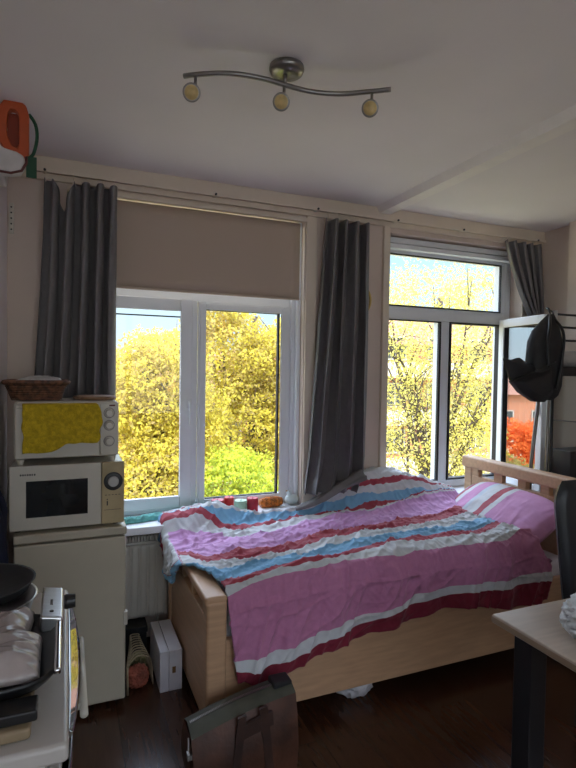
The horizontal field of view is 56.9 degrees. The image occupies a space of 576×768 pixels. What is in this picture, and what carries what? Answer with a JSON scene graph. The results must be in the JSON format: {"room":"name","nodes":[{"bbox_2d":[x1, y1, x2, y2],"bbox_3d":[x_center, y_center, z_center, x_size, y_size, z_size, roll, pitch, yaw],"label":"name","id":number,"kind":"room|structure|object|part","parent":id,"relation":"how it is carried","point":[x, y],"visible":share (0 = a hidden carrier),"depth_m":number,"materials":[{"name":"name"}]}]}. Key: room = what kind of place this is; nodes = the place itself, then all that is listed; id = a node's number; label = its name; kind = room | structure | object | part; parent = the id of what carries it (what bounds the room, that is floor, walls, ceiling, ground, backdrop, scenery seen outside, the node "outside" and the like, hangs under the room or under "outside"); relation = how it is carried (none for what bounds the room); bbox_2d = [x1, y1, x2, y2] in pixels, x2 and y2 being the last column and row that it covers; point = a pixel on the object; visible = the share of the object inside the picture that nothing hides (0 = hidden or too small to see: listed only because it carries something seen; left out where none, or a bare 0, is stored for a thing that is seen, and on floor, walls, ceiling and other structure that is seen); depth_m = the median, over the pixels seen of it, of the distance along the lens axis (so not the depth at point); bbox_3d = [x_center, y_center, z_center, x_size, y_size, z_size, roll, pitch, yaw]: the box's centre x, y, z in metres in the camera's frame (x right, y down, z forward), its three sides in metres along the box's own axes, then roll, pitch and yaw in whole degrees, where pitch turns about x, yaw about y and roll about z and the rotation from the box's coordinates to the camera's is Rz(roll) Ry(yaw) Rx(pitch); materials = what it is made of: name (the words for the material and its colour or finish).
{"room":"studio apartment","nodes":[
{"label":"studio apartment","id":0,"kind":"room"},
{"bbox_2d":[0,145,8,559],"bbox_3d":[-0.874,0.217,0.511,0.680,2.550,5.000,0,2,-23],"label":"wall","id":1,"kind":"structure","parent":0,"point":[3,190],"depth_m":2.47,"materials":[{"name":"paint"}]},
{"bbox_2d":[0,491,8,562],"bbox_3d":[-1.226,0.704,2.126,0.203,0.934,0.214,2,2,24],"label":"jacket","id":2,"kind":"object","parent":1,"relation":"hanging from","point":[3,506],"visible":0.28,"depth_m":2.11,"materials":[{"name":"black fabric"}]},
{"bbox_2d":[0,100,38,186],"bbox_3d":[-1.104,-0.972,2.172,0.164,0.320,0.280,0,2,-23],"label":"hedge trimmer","id":3,"kind":"object","parent":1,"relation":"attached to","point":[15,159],"visible":0.97,"depth_m":2.10,"materials":[{"name":"orange plastic"}]},
{"bbox_3d":[-1.084,-1.000,2.104,0.110,0.260,0.040,0,2,-23],"label":"handle","id":4,"kind":"part","parent":3,"relation":"part of","materials":[{"name":"orange plastic"}]},
{"bbox_2d":[7,177,520,636],"bbox_3d":[0.196,0.150,3.392,3.510,2.550,0.200,0,2,-23],"label":"wall","id":5,"kind":"structure","parent":0,"point":[24,247],"depth_m":2.69,"materials":[{"name":"paint"}]},
{"bbox_2d":[9,202,13,233],"bbox_3d":[-1.351,-0.810,2.599,0.022,0.150,0.012,0,2,-23],"label":"strip","id":6,"kind":"object","parent":5,"relation":"attached to","point":[11,205],"visible":1,"depth_m":2.60,"materials":[{"name":"white plastic"}]},
{"bbox_2d":[126,533,165,620],"bbox_3d":[-1.026,1.124,2.826,0.725,0.600,0.106,0,2,-23],"label":"radiator","id":7,"kind":"object","parent":5,"relation":"attached to","point":[145,579],"visible":0.26,"depth_m":2.87,"materials":[{"name":"metal"}]},
{"bbox_2d":[126,533,157,542],"bbox_3d":[-1.024,0.837,2.813,0.706,0.025,0.065,0,2,-23],"label":"grille","id":8,"kind":"object","parent":7,"relation":"attached to","point":[146,538],"depth_m":2.89,"materials":[{"name":"metal"}]},
{"bbox_2d":[67,193,301,515],"bbox_3d":[-0.560,-0.127,3.069,1.325,1.720,0.139,0,2,-23],"label":"window","id":9,"kind":"structure","parent":5,"relation":"in","point":[192,307],"depth_m":3.09,"materials":[{"name":"white plastic"}]},
{"bbox_3d":[-0.559,0.160,3.027,0.015,0.150,0.044,0,2,-23],"label":"handle","id":10,"kind":"part","parent":9,"relation":"part of","materials":[{"name":"white plastic"}]},
{"bbox_2d":[116,200,301,299],"bbox_3d":[-0.520,-0.741,2.985,1.291,0.463,0.038,0,2,-23],"label":"roller blind","id":11,"kind":"object","parent":9,"relation":"attached to","point":[160,247],"visible":0.92,"depth_m":2.99,"materials":[{"name":"fabric"}]},
{"bbox_3d":[0.080,-0.741,3.217,0.006,0.407,0.005,0,2,-23],"label":"bead chain","id":12,"kind":"part","parent":11,"relation":"part of","materials":[{"name":"white plastic"}]},
{"bbox_2d":[67,186,306,222],"bbox_3d":[-0.501,-0.985,2.941,1.330,0.025,0.025,0,2,-23],"label":"trim","id":13,"kind":"structure","parent":5,"relation":"attached to","point":[119,195],"depth_m":2.95,"materials":[{"name":"beige wood"}]},
{"bbox_2d":[18,154,544,246],"bbox_3d":[0.259,-1.065,3.249,3.510,0.110,0.035,0,2,-23],"label":"trim","id":14,"kind":"structure","parent":5,"relation":"attached to","point":[42,161],"depth_m":3.06,"materials":[{"name":"beige wood"}]},
{"bbox_2d":[37,167,545,242],"bbox_3d":[0.281,-1.039,3.208,3.420,0.024,0.058,0,2,-23],"label":"rail","id":15,"kind":"object","parent":5,"relation":"attached to","point":[44,169],"visible":0.98,"depth_m":3.02,"materials":[{"name":"white metal"}]},
{"bbox_2d":[34,172,117,399],"bbox_3d":[-1.060,-0.163,2.650,0.395,1.742,0.113,0,2,-20],"label":"curtain","id":16,"kind":"object","parent":15,"relation":"hanging from","point":[76,342],"visible":0.6,"depth_m":2.64,"materials":[{"name":"grey fabric"}]},
{"bbox_2d":[294,213,369,510],"bbox_3d":[0.277,-0.151,3.157,0.517,1.750,0.222,0,2,-23],"label":"curtain","id":17,"kind":"object","parent":15,"relation":"hanging from","point":[336,455],"visible":1,"depth_m":3.21,"materials":[{"name":"grey fabric"}]},
{"bbox_2d":[505,237,543,315],"bbox_3d":[1.685,-0.196,3.810,0.370,1.662,0.070,0,2,-23],"label":"curtain","id":18,"kind":"object","parent":15,"relation":"hanging from","point":[525,260],"visible":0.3,"depth_m":3.79,"materials":[{"name":"grey fabric"}]},
{"bbox_2d":[124,486,463,535],"bbox_3d":[0.258,0.758,3.331,3.080,0.040,0.300,0,2,-23],"label":"window sill","id":19,"kind":"structure","parent":5,"relation":"attached to","point":[148,527],"depth_m":2.79,"materials":[{"name":"white paint"}]},
{"bbox_2d":[124,503,202,523],"bbox_3d":[-0.654,0.710,2.947,0.564,0.048,0.072,0,2,-34],"label":"cloth","id":20,"kind":"object","parent":19,"relation":"on","point":[152,516],"visible":0.41,"depth_m":2.84,"materials":[{"name":"fabric"}]},
{"bbox_2d":[211,498,223,502],"bbox_3d":[-0.412,0.702,3.104,0.076,0.066,0.076,0,2,-23],"label":"candle","id":21,"kind":"object","parent":19,"relation":"on","point":[219,499],"visible":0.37,"depth_m":3.11,"materials":[{"name":"pink wax"}]},
{"bbox_2d":[224,496,233,505],"bbox_3d":[-0.346,0.696,3.115,0.056,0.080,0.056,0,2,-23],"label":"candle","id":22,"kind":"object","parent":19,"relation":"on","point":[228,500],"visible":0.78,"depth_m":3.09,"materials":[{"name":"red wax"}]},
{"bbox_2d":[234,499,246,508],"bbox_3d":[-0.273,0.701,3.070,0.074,0.074,0.074,0,2,-23],"label":"candle","id":23,"kind":"object","parent":19,"relation":"on","point":[240,503],"visible":0.78,"depth_m":3.04,"materials":[{"name":"green wax"}]},
{"bbox_2d":[247,496,257,510],"bbox_3d":[-0.206,0.696,3.092,0.064,0.084,0.064,0,2,-23],"label":"candle","id":24,"kind":"object","parent":19,"relation":"on","point":[252,502],"visible":0.91,"depth_m":3.07,"materials":[{"name":"wax"}]},
{"bbox_2d":[259,496,282,507],"bbox_3d":[-0.103,0.708,3.195,0.140,0.068,0.063,0,2,-23],"label":"corn cob","id":25,"kind":"object","parent":19,"relation":"on","point":[271,501],"visible":1,"depth_m":3.17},
{"bbox_2d":[284,490,297,504],"bbox_3d":[0.021,0.692,3.257,0.090,0.090,0.060,0,2,-23],"label":"figurine","id":26,"kind":"object","parent":19,"relation":"on","point":[290,498],"visible":1,"depth_m":3.24,"materials":[{"name":"white ceramic"}]},
{"bbox_2d":[302,216,316,502],"bbox_3d":[0.131,-0.136,3.239,0.070,1.750,0.015,0,2,-23],"label":"trim","id":27,"kind":"structure","parent":5,"relation":"attached to","point":[311,224],"depth_m":3.23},
{"bbox_2d":[368,291,371,310],"bbox_3d":[0.420,-0.528,3.334,0.226,0.226,0.035,0,2,-23],"label":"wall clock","id":28,"kind":"object","parent":5,"relation":"attached to","point":[370,298],"visible":0.14,"depth_m":3.36,"materials":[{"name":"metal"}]},
{"bbox_2d":[378,226,390,466],"bbox_3d":[0.621,-0.135,3.437,0.047,1.750,0.025,0,2,-23],"label":"trim","id":29,"kind":"structure","parent":5,"relation":"attached to","point":[386,229],"depth_m":3.42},
{"bbox_2d":[389,237,549,491],"bbox_3d":[1.200,-0.115,3.567,1.158,1.720,0.572,0,2,-23],"label":"window","id":30,"kind":"structure","parent":5,"relation":"in","point":[512,414],"depth_m":3.77,"materials":[{"name":"white plastic"}]},
{"bbox_2d":[390,237,509,263],"bbox_3d":[1.145,-0.933,3.717,1.133,0.075,0.060,0,2,-23],"label":"window blind","id":31,"kind":"object","parent":30,"relation":"attached to","point":[403,246],"depth_m":3.69,"materials":[{"name":"white plastic"}]},
{"bbox_3d":[1.630,0.130,3.711,0.008,1.065,0.370,0,2,-12],"label":"pane","id":32,"kind":"part","parent":30,"relation":"part of","materials":[{"name":"clear glass"}]},
{"bbox_2d":[376,104,575,214],"bbox_3d":[1.484,-1.027,1.294,0.130,0.038,4.515,0,2,-23],"label":"trim","id":33,"kind":"structure","parent":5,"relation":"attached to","point":[563,122],"depth_m":2.50,"materials":[{"name":"paint"}]},
{"bbox_2d":[521,301,526,316],"bbox_3d":[1.723,-0.132,3.901,0.060,1.750,0.015,0,2,-23],"label":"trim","id":34,"kind":"structure","parent":5,"relation":"attached to","point":[523,312],"depth_m":3.88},
{"bbox_2d":[0,0,575,231],"bbox_3d":[0.817,-1.127,1.168,4.300,0.150,5.000,0,2,-23],"label":"ceiling","id":35,"kind":"structure","parent":0,"point":[102,82],"depth_m":1.98,"materials":[{"name":"paint"}]},
{"bbox_2d":[183,57,390,117],"bbox_3d":[0.003,-1.004,1.816,0.709,0.155,0.120,1,2,-4],"label":"ceiling spotlight","id":36,"kind":"object","parent":35,"relation":"attached to","point":[283,70],"visible":1,"depth_m":1.79,"materials":[{"name":"silver metal"}]},
{"bbox_3d":[-0.316,-0.957,1.745,0.046,0.044,0.021,0,2,-23],"label":"bulb","id":37,"kind":"part","parent":36,"relation":"part of","materials":[{"name":"beige glass"}]},
{"bbox_3d":[-0.023,-0.954,1.798,0.047,0.044,0.019,1,2,-4],"label":"bulb","id":38,"kind":"part","parent":36,"relation":"part of","materials":[{"name":"beige glass"}]},
{"bbox_3d":[-0.010,-1.041,1.815,0.014,0.036,0.014,0,2,-23],"label":"stem","id":39,"kind":"part","parent":36,"relation":"part of","materials":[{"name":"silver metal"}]},
{"bbox_3d":[-0.005,-1.068,1.814,0.120,0.028,0.120,0,2,-23],"label":"ceiling plate","id":40,"kind":"part","parent":36,"relation":"part of","materials":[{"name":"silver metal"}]},
{"bbox_3d":[0.283,-0.951,1.833,0.047,0.044,0.018,1,2,11],"label":"bulb","id":41,"kind":"part","parent":36,"relation":"part of","materials":[{"name":"beige glass"}]},
{"bbox_2d":[73,637,575,767],"bbox_3d":[0.777,1.557,1.245,4.300,0.120,5.000,0,2,-23],"label":"floor","id":42,"kind":"structure","parent":0,"point":[458,714],"depth_m":2.28,"materials":[{"name":"laminate"}]},
{"bbox_2d":[0,590,87,767],"bbox_3d":[-0.770,1.037,1.118,0.644,0.880,0.682,0,2,-23],"label":"stove","id":43,"kind":"object","parent":42,"relation":"on","point":[49,744],"visible":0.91,"depth_m":1.00,"materials":[{"name":"metal"}]},
{"bbox_2d":[0,691,34,744],"bbox_3d":[-0.673,0.590,0.995,0.365,0.021,0.345,0,2,-23],"label":"cutting board","id":44,"kind":"object","parent":43,"relation":"on","point":[19,732],"visible":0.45,"depth_m":0.90,"materials":[{"name":"beige wood"}]},
{"bbox_2d":[0,587,75,727],"bbox_3d":[-0.664,0.547,1.072,0.444,0.059,0.457,0,2,-23],"label":"grill","id":45,"kind":"object","parent":44,"relation":"on","point":[48,624],"visible":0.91,"depth_m":1.05,"materials":[{"name":"black metal"}]},
{"bbox_2d":[0,607,42,687],"bbox_3d":[-0.681,0.523,1.053,0.356,0.051,0.292,0,2,-23],"label":"plastic bag","id":46,"kind":"object","parent":45,"relation":"on","point":[20,648],"visible":1,"depth_m":1.04,"materials":[{"name":"plastic"}]},
{"bbox_2d":[0,614,61,701],"bbox_3d":[-0.668,0.557,1.042,0.414,0.040,0.316,0,2,-23],"label":"tray","id":47,"kind":"object","parent":45,"relation":"on","point":[50,629],"depth_m":1.05,"materials":[{"name":"black metal"}]},
{"bbox_3d":[-0.487,0.537,1.127,0.013,0.014,0.280,0,2,-23],"label":"chrome rail","id":48,"kind":"part","parent":45,"relation":"part of","materials":[{"name":"silver metal"}]},
{"bbox_3d":[-0.542,0.539,1.321,0.026,0.036,0.036,0,2,-23],"label":"knob","id":49,"kind":"part","parent":45,"relation":"part of","materials":[{"name":"black plastic"}]},
{"bbox_2d":[0,583,37,611],"bbox_3d":[-0.757,0.561,1.319,0.248,0.058,0.248,0,2,-23],"label":"steel pot","id":50,"kind":"object","parent":43,"relation":"on","point":[26,599],"visible":0.43,"depth_m":1.38,"materials":[{"name":"silver metal"}]},
{"bbox_2d":[0,563,35,604],"bbox_3d":[-0.863,0.496,1.284,0.462,0.067,0.268,0,2,-23],"label":"frying pan","id":51,"kind":"object","parent":50,"relation":"on","point":[15,579],"visible":1,"depth_m":1.39,"materials":[{"name":"black metal"}]},
{"bbox_3d":[-0.530,1.008,1.220,0.024,0.580,0.659,0,2,-23],"label":"oven door","id":52,"kind":"part","parent":43,"relation":"part of","materials":[{"name":"metal"}]},
{"bbox_3d":[-0.508,0.687,1.259,0.054,0.016,0.330,0,2,-23],"label":"door handle","id":53,"kind":"part","parent":43,"relation":"part of","materials":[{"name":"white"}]},
{"bbox_2d":[13,521,127,705],"bbox_3d":[-0.995,1.029,2.448,0.457,0.812,0.365,0,2,-23],"label":"fridge","id":54,"kind":"object","parent":42,"relation":"on","point":[88,562],"visible":0.5,"depth_m":2.32,"materials":[{"name":"white metal"}]},
{"bbox_2d":[9,454,123,532],"bbox_3d":[-1.002,0.481,2.430,0.458,0.285,0.357,0,2,-23],"label":"microwave","id":55,"kind":"object","parent":54,"relation":"on","point":[47,493],"visible":0.98,"depth_m":2.28,"materials":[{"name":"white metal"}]},
{"bbox_2d":[14,398,118,464],"bbox_3d":[-1.003,0.204,2.423,0.422,0.268,0.332,0,2,-23],"label":"oven","id":56,"kind":"object","parent":55,"relation":"on","point":[107,445],"visible":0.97,"depth_m":2.33,"materials":[{"name":"white metal"}]},
{"bbox_2d":[1,379,69,399],"bbox_3d":[-1.121,0.024,2.374,0.278,0.088,0.212,0,2,-23],"label":"wicker basket","id":57,"kind":"object","parent":56,"relation":"on","point":[16,389],"visible":1,"depth_m":2.29,"materials":[{"name":"brown wicker"}]},
{"bbox_2d":[17,375,66,387],"bbox_3d":[-1.102,0.000,2.380,0.225,0.078,0.131,0,2,-23],"label":"plastic bag","id":58,"kind":"object","parent":57,"relation":"in","point":[38,377],"visible":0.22,"depth_m":2.35,"materials":[{"name":"white plastic"}]},
{"bbox_3d":[-0.987,0.200,2.286,0.333,0.230,0.014,0,2,-23],"label":"door","id":59,"kind":"part","parent":56,"relation":"part of","materials":[{"name":"white ceramic"}]},
{"bbox_2d":[21,403,102,453],"bbox_3d":[-0.960,0.186,2.273,0.320,0.209,0.043,0,2,-23],"label":"tea towel","id":60,"kind":"object","parent":56,"relation":"hanging from","point":[45,427],"visible":1,"depth_m":2.25,"materials":[{"name":"yellow fabric"}]},
{"bbox_2d":[73,395,115,399],"bbox_3d":[-0.890,0.061,2.449,0.190,0.017,0.190,0,2,-23],"label":"wooden board","id":61,"kind":"object","parent":56,"relation":"on","point":[76,397],"visible":1,"depth_m":2.38,"materials":[{"name":"brown wood"}]},
{"bbox_3d":[-0.795,0.200,2.366,0.077,0.230,0.014,0,2,-23],"label":"control panel","id":62,"kind":"part","parent":56,"relation":"part of","materials":[{"name":"white plastic"}]},
{"bbox_3d":[-0.790,0.253,2.350,0.044,0.044,0.022,0,2,-23],"label":"knob","id":63,"kind":"part","parent":56,"relation":"part of","materials":[{"name":"white plastic"}]},
{"bbox_3d":[-0.789,0.183,2.348,0.044,0.044,0.022,0,2,-23],"label":"knob","id":64,"kind":"part","parent":56,"relation":"part of","materials":[{"name":"white plastic"}]},
{"bbox_3d":[-0.788,0.128,2.347,0.044,0.044,0.022,0,2,-23],"label":"knob","id":65,"kind":"part","parent":56,"relation":"part of","materials":[{"name":"white plastic"}]},
{"bbox_3d":[-0.778,0.480,2.364,0.095,0.273,0.020,0,2,-23],"label":"control panel","id":66,"kind":"part","parent":55,"relation":"part of","materials":[{"name":"beige plastic"}]},
{"bbox_3d":[-0.767,0.429,2.339,0.046,0.046,0.013,0,2,-23],"label":"dial knob","id":67,"kind":"part","parent":55,"relation":"part of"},
{"bbox_3d":[-0.992,0.642,2.438,0.452,0.037,0.360,0,2,-23],"label":"lid","id":68,"kind":"part","parent":54,"relation":"part of","materials":[{"name":"white plastic"}]},
{"bbox_2d":[125,617,147,656],"bbox_3d":[-0.897,1.349,2.828,0.275,0.151,0.150,0,2,-23],"label":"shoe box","id":69,"kind":"object","parent":42,"relation":"on","point":[139,625],"visible":0.29,"depth_m":2.80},
{"bbox_2d":[126,633,152,695],"bbox_3d":[-0.733,1.346,2.591,0.131,0.171,0.269,0,2,-23],"label":"wire basket","id":70,"kind":"object","parent":42,"relation":"on","point":[144,651],"visible":1,"depth_m":2.54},
{"bbox_2d":[128,651,145,668],"bbox_3d":[-0.743,1.374,2.621,0.090,0.116,0.101,0,2,-23],"label":"paper bag","id":71,"kind":"object","parent":70,"relation":"in","point":[141,659],"visible":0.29,"depth_m":2.60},
{"bbox_2d":[126,663,148,688],"bbox_3d":[-0.713,1.381,2.526,0.111,0.108,0.079,0,2,-23],"label":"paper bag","id":72,"kind":"object","parent":70,"relation":"in","point":[138,673],"visible":0.88,"depth_m":2.50,"materials":[{"name":"red paper"}]},
{"bbox_2d":[150,619,181,692],"bbox_3d":[-0.609,1.340,2.642,0.103,0.192,0.324,0,2,-23],"label":"box","id":73,"kind":"object","parent":42,"relation":"on","point":[165,647],"visible":0.98,"depth_m":2.51,"materials":[{"name":"white cardboard"}]},
{"bbox_2d":[181,672,297,767],"bbox_3d":[-0.177,1.297,1.979,0.419,0.329,0.175,0,2,-23],"label":"chair","id":74,"kind":"object","parent":42,"relation":"on","point":[255,726],"visible":1,"depth_m":1.93,"materials":[{"name":"brown leather"}]},
{"bbox_3d":[-0.347,1.278,1.864,0.016,0.057,0.044,0,2,-23],"label":"zip pull","id":75,"kind":"part","parent":74,"relation":"part of","materials":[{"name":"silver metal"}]},
{"bbox_2d":[336,683,372,698],"bbox_3d":[0.300,1.383,2.515,0.232,0.138,0.200,0,2,-23],"label":"plastic bag","id":76,"kind":"object","parent":42,"relation":"on","point":[355,692],"visible":0.26,"depth_m":2.44,"materials":[{"name":"white plastic"}]},
{"bbox_2d":[168,455,575,710],"bbox_3d":[0.478,0.975,2.929,2.120,0.936,0.915,0,2,-23],"label":"bed","id":77,"kind":"object","parent":42,"relation":"on","point":[197,604],"visible":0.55,"depth_m":2.48,"materials":[{"name":"brown wood"}]},
{"bbox_3d":[-0.610,1.135,2.907,0.085,0.585,0.060,0,2,-23],"label":"foot post","id":78,"kind":"part","parent":77,"relation":"part of","materials":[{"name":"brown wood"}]},
{"bbox_3d":[-0.478,1.160,2.551,0.035,0.440,0.800,0,2,-23],"label":"foot panel","id":79,"kind":"part","parent":77,"relation":"part of","materials":[{"name":"brown wood"}]},
{"bbox_3d":[-0.450,0.889,2.521,0.092,0.105,0.860,0,2,-23],"label":"foot rail","id":80,"kind":"part","parent":77,"relation":"part of","materials":[{"name":"brown wood"}]},
{"bbox_3d":[-0.299,1.162,2.160,0.085,0.585,0.070,0,2,-23],"label":"foot post","id":81,"kind":"part","parent":77,"relation":"part of","materials":[{"name":"brown wood"}]},
{"bbox_2d":[215,550,559,636],"bbox_3d":[0.495,1.061,2.928,1.960,0.235,0.775,0,2,-23],"label":"mattress","id":82,"kind":"object","parent":77,"relation":"on","point":[555,563],"visible":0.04,"depth_m":2.91,"materials":[{"name":"white fabric"}]},
{"bbox_2d":[157,466,552,685],"bbox_3d":[0.404,0.874,2.841,2.076,0.678,1.004,0,2,-23],"label":"duvet","id":83,"kind":"object","parent":82,"relation":"on","point":[301,585],"visible":0.95,"depth_m":2.55,"materials":[{"name":"fabric"}]},
{"bbox_2d":[455,482,555,542],"bbox_3d":[1.252,0.783,3.193,0.394,0.298,0.780,0,2,-18],"label":"pillow","id":84,"kind":"object","parent":82,"relation":"on","point":[499,502],"visible":0.53,"depth_m":3.07,"materials":[{"name":"pink fabric"}]},
{"bbox_3d":[0.649,1.207,2.556,1.970,0.330,0.030,0,2,-23],"label":"rail","id":85,"kind":"part","parent":77,"relation":"part of","materials":[{"name":"brown wood"}]},
{"bbox_3d":[1.264,0.998,3.709,0.050,0.870,0.070,0,2,-23],"label":"head post","id":86,"kind":"part","parent":77,"relation":"part of","materials":[{"name":"brown wood"}]},
{"bbox_3d":[1.295,0.597,3.638,0.034,0.060,0.060,0,2,-23],"label":"slot post","id":87,"kind":"part","parent":77,"relation":"part of","materials":[{"name":"brown wood"}]},
{"bbox_3d":[1.373,0.604,3.448,0.034,0.060,0.070,0,2,-23],"label":"slot post","id":88,"kind":"part","parent":77,"relation":"part of","materials":[{"name":"brown wood"}]},
{"bbox_3d":[1.423,0.917,3.328,0.040,0.558,0.750,0,2,-23],"label":"head panel","id":89,"kind":"part","parent":77,"relation":"part of","materials":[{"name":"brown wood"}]},
{"bbox_3d":[1.424,0.547,3.308,0.085,0.074,0.915,0,2,-23],"label":"head rail","id":90,"kind":"part","parent":77,"relation":"part of","materials":[{"name":"brown wood"}]},
{"bbox_3d":[1.448,0.610,3.268,0.034,0.060,0.060,0,2,-23],"label":"slot post","id":91,"kind":"part","parent":77,"relation":"part of","materials":[{"name":"brown wood"}]},
{"bbox_3d":[1.514,0.615,3.112,0.034,0.060,0.060,0,2,-23],"label":"slot post","id":92,"kind":"part","parent":77,"relation":"part of","materials":[{"name":"brown wood"}]},
{"bbox_2d":[491,598,575,767],"bbox_3d":[1.311,1.121,1.528,1.099,0.750,0.841,0,2,-23],"label":"table","id":93,"kind":"object","parent":42,"relation":"on","point":[538,631],"visible":1,"depth_m":1.65,"materials":[{"name":"brown wood"}]},
{"bbox_3d":[0.758,1.123,1.681,0.068,0.722,0.068,0,2,-23],"label":"leg","id":94,"kind":"part","parent":93,"relation":"part of","materials":[{"name":"black metal"}]},
{"bbox_2d":[559,593,575,638],"bbox_3d":[0.907,0.670,1.534,0.242,0.137,0.211,0,2,-23],"label":"plastic bag","id":95,"kind":"object","parent":93,"relation":"on","point":[567,616],"visible":1,"depth_m":1.53,"materials":[{"name":"white plastic"}]},
{"bbox_2d":[529,310,575,489],"bbox_3d":[1.747,0.508,3.328,0.514,1.885,0.227,0,2,-23],"label":"clothes rack","id":96,"kind":"object","parent":42,"relation":"on","point":[562,461],"visible":0.29,"depth_m":3.22,"materials":[{"name":"metal"}]},
{"bbox_2d":[503,307,565,401],"bbox_3d":[1.380,-0.171,2.934,0.442,0.543,0.161,0,2,-35],"label":"backpack","id":97,"kind":"object","parent":96,"relation":"hanging from","point":[538,378],"visible":1,"depth_m":2.92,"materials":[{"name":"black fabric"}]},
{"bbox_2d":[552,447,575,477],"bbox_3d":[1.823,0.497,3.318,0.360,0.190,0.150,0,2,-23],"label":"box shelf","id":98,"kind":"object","parent":96,"relation":"attached to","point":[563,458],"depth_m":3.22,"materials":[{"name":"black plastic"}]},
{"bbox_3d":[1.795,-0.411,3.225,0.488,0.013,0.013,0,2,-23],"label":"rail","id":99,"kind":"part","parent":96,"relation":"part of","materials":[{"name":"metal"}]},
{"bbox_3d":[1.794,-0.336,3.228,0.488,0.013,0.013,0,2,-23],"label":"rail","id":100,"kind":"part","parent":96,"relation":"part of","materials":[{"name":"metal"}]},
{"bbox_2d":[554,480,575,726],"bbox_3d":[1.381,0.947,2.146,0.436,1.065,0.438,0,2,-23],"label":"chair","id":101,"kind":"object","parent":42,"relation":"on","point":[565,494],"visible":0.69,"depth_m":2.21,"materials":[{"name":"black leather"}]},
{"bbox_3d":[1.321,0.742,2.291,0.436,0.665,0.112,0,2,-23],"label":"backrest","id":102,"kind":"part","parent":101,"relation":"part of","materials":[{"name":"black leather"}]},
{"bbox_3d":[1.260,1.269,2.279,0.035,0.410,0.035,0,2,-23],"label":"leg","id":103,"kind":"part","parent":101,"relation":"part of","materials":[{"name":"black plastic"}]},
{"bbox_2d":[542,221,575,495],"bbox_3d":[2.703,0.228,2.000,0.170,2.550,5.000,0,2,-23],"label":"wall","id":104,"kind":"structure","parent":0,"point":[559,249],"depth_m":3.76,"materials":[{"name":"paint"}]},
{"label":"outside","id":105,"kind":"structure","parent":0,"visible":0},
{"bbox_2d":[133,434,486,486],"bbox_3d":[-9.976,3.863,62.958,150.000,0.200,116.400,0,2,-23],"label":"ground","id":106,"kind":"structure","parent":105,"point":[269,434],"depth_m":29.87,"materials":[{"name":"green plant"}]},
{"bbox_2d":[116,324,242,498],"bbox_3d":[-2.111,2.180,8.917,3.059,6.732,2.833,1,2,-8],"label":"tree","id":107,"kind":"object","parent":106,"relation":"on","point":[150,403],"visible":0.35,"depth_m":8.35,"materials":[{"name":"yellow plant"}]},
{"bbox_2d":[116,347,246,452],"bbox_3d":[-11.013,1.034,35.550,15.600,7.000,9.000,0,2,-23],"label":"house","id":108,"kind":"structure","parent":106,"relation":"on","point":[116,347],"depth_m":34.95,"materials":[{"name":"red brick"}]},
{"bbox_2d":[176,311,280,491],"bbox_3d":[-0.501,1.699,11.217,3.866,7.610,2.634,0,2,-35],"label":"tree","id":109,"kind":"object","parent":106,"relation":"on","point":[254,363],"visible":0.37,"depth_m":10.37,"materials":[{"name":"yellow plant"}]},
{"bbox_2d":[204,442,277,496],"bbox_3d":[-0.998,3.233,8.608,2.824,4.665,2.074,0,2,-26],"label":"bush","id":110,"kind":"object","parent":106,"relation":"on","point":[245,471],"visible":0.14,"depth_m":8.23,"materials":[{"name":"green plant"}]},
{"bbox_2d":[274,320,492,471],"bbox_3d":[13.005,-0.020,37.708,27.600,9.900,9.400,0,2,-23],"label":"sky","id":111,"kind":"structure","parent":106,"relation":"on","point":[394,321],"depth_m":31.56,"materials":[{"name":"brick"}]},
{"bbox_3d":[6.120,3.327,30.806,1.300,1.200,0.025,0,2,-23],"label":"pane","id":112,"kind":"part","parent":111,"relation":"part of","materials":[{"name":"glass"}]},
{"bbox_3d":[6.161,0.629,30.728,1.300,1.200,0.025,0,2,-23],"label":"pane","id":113,"kind":"part","parent":111,"relation":"part of","materials":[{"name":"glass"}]},
{"bbox_3d":[6.201,-2.070,30.651,1.300,1.200,0.025,0,2,-23],"label":"pane","id":114,"kind":"part","parent":111,"relation":"part of","materials":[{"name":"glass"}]},
{"bbox_3d":[11.659,3.344,33.112,1.300,1.200,0.025,0,2,-23],"label":"pane","id":115,"kind":"part","parent":111,"relation":"part of","materials":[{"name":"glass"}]},
{"bbox_3d":[11.700,0.645,33.035,1.300,1.200,0.025,0,2,-23],"label":"pane","id":116,"kind":"part","parent":111,"relation":"part of","materials":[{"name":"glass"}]},
{"bbox_3d":[11.740,-2.053,32.957,1.300,1.200,0.025,0,2,-23],"label":"pane","id":117,"kind":"part","parent":111,"relation":"part of","materials":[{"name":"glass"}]},
{"bbox_2d":[386,256,493,478],"bbox_3d":[3.378,1.273,11.659,5.064,8.548,2.741,0,2,-23],"label":"tree","id":118,"kind":"object","parent":106,"relation":"on","point":[473,421],"visible":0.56,"depth_m":11.30,"materials":[{"name":"yellow plant"}]},
{"bbox_2d":[426,455,488,475],"bbox_3d":[3.039,3.515,10.513,4.184,4.114,2.013,0,2,-26],"label":"bush","id":119,"kind":"object","parent":106,"relation":"on","point":[458,474],"visible":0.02,"depth_m":10.92,"materials":[{"name":"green plant"}]},
{"bbox_3d":[3.033,3.310,10.509,4.171,3.215,2.028,0,2,-23],"label":"crown","id":120,"kind":"part","parent":119,"relation":"part of","materials":[{"name":"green plant"}]}
]}

